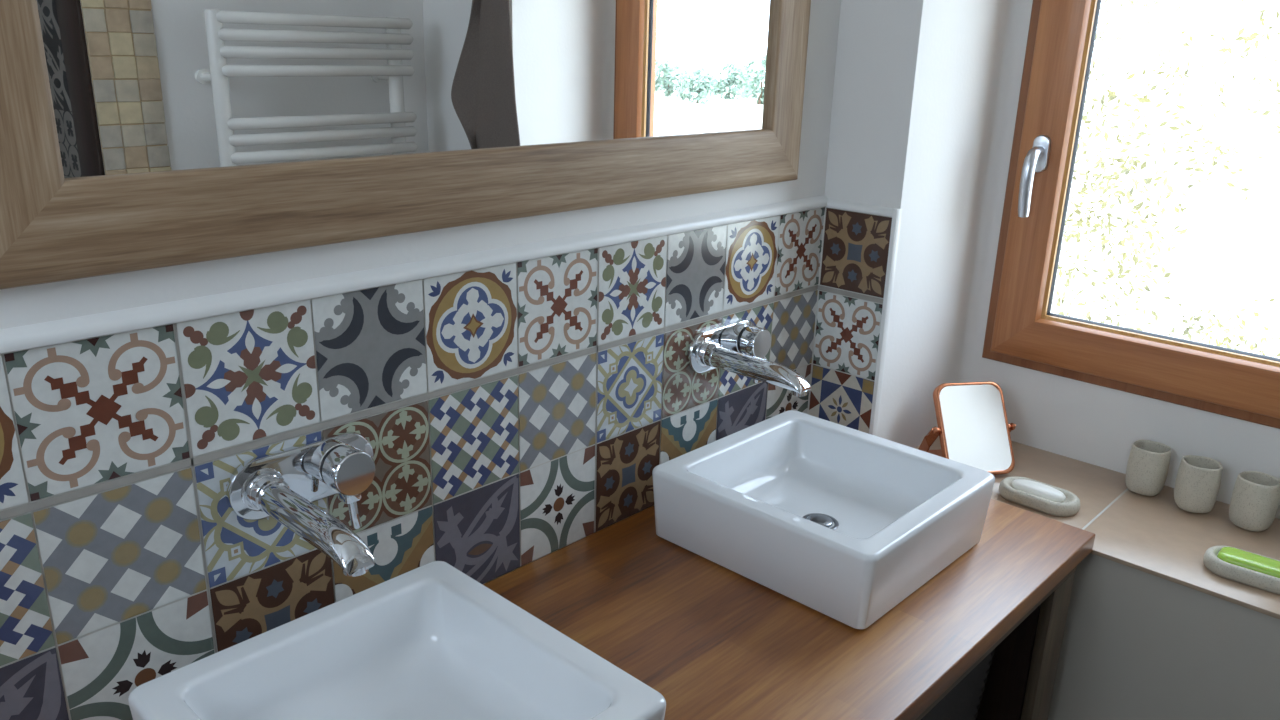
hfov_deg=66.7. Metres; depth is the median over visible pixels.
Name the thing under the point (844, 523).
washbasin
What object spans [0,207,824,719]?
tile backsplash
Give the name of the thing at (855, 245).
tile backsplash
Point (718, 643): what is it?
countertop
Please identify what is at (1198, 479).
tumbler
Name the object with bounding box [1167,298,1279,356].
shrub
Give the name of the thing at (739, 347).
tap
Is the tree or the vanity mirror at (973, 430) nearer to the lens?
the vanity mirror at (973, 430)
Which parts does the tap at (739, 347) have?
spout, wall plate, knob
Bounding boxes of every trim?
[0,195,828,354]
[827,199,901,435]
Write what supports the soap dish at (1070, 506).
on the stone ledge
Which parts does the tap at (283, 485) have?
spout, wall plate, knob, lever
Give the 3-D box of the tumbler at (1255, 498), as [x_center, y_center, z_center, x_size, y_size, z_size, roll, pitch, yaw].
[1.071,0.248,1.694,0.067,0.092,0.067,-9,21,-28]
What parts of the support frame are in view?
panel, post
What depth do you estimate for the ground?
22.66 m
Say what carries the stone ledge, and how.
attached to the wall at (926, 93)
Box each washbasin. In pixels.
[128,561,665,719]
[652,410,994,628]
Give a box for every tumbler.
[1125,440,1170,495]
[1174,455,1222,513]
[1229,471,1279,531]
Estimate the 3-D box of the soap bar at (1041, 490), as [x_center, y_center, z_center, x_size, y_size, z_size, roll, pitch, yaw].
[0.726,0.237,1.772,0.098,0.019,0.044,18,24,40]
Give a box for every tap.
[226,431,375,576]
[687,319,810,396]
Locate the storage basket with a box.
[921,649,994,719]
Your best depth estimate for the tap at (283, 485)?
1.09 m
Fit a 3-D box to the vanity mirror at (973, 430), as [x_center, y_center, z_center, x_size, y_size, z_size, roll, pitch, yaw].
[0.647,0.131,1.905,0.177,0.163,0.137,-2,18,-11]
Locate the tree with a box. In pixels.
[1052,0,1279,330]
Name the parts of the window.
lever, handle, sash rail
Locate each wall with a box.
[0,0,840,583]
[824,0,1279,719]
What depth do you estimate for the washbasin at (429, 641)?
1.08 m
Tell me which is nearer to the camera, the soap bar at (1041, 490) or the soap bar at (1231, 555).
the soap bar at (1231, 555)
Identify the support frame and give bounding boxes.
[916,566,1076,719]
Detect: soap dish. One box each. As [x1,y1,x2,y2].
[999,476,1079,516]
[1203,546,1279,594]
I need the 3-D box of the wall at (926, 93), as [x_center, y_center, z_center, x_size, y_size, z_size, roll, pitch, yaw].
[0.984,-0.134,1.612,1.290,2.505,0.495,18,24,40]
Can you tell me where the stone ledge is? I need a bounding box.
[915,436,1279,618]
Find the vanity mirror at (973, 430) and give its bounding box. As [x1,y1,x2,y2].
[918,381,1015,474]
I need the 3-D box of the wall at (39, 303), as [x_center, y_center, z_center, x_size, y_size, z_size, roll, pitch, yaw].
[-0.358,-0.059,1.265,0.180,2.505,2.940,18,24,40]
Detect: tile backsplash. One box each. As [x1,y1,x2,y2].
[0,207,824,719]
[807,207,891,433]
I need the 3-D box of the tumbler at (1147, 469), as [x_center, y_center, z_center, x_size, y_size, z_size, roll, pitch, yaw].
[0.949,0.204,1.820,0.067,0.092,0.067,18,24,40]
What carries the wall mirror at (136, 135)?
attached to the wall at (39, 303)
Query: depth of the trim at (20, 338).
1.12 m
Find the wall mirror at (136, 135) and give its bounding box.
[0,0,810,289]
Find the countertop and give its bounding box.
[483,499,1094,719]
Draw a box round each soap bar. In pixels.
[1011,479,1065,501]
[1217,547,1279,577]
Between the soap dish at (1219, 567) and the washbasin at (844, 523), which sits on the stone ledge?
the soap dish at (1219, 567)
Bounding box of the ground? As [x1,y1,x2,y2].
[1051,94,1279,357]
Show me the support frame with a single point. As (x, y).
(1021, 677)
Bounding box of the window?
[982,0,1279,428]

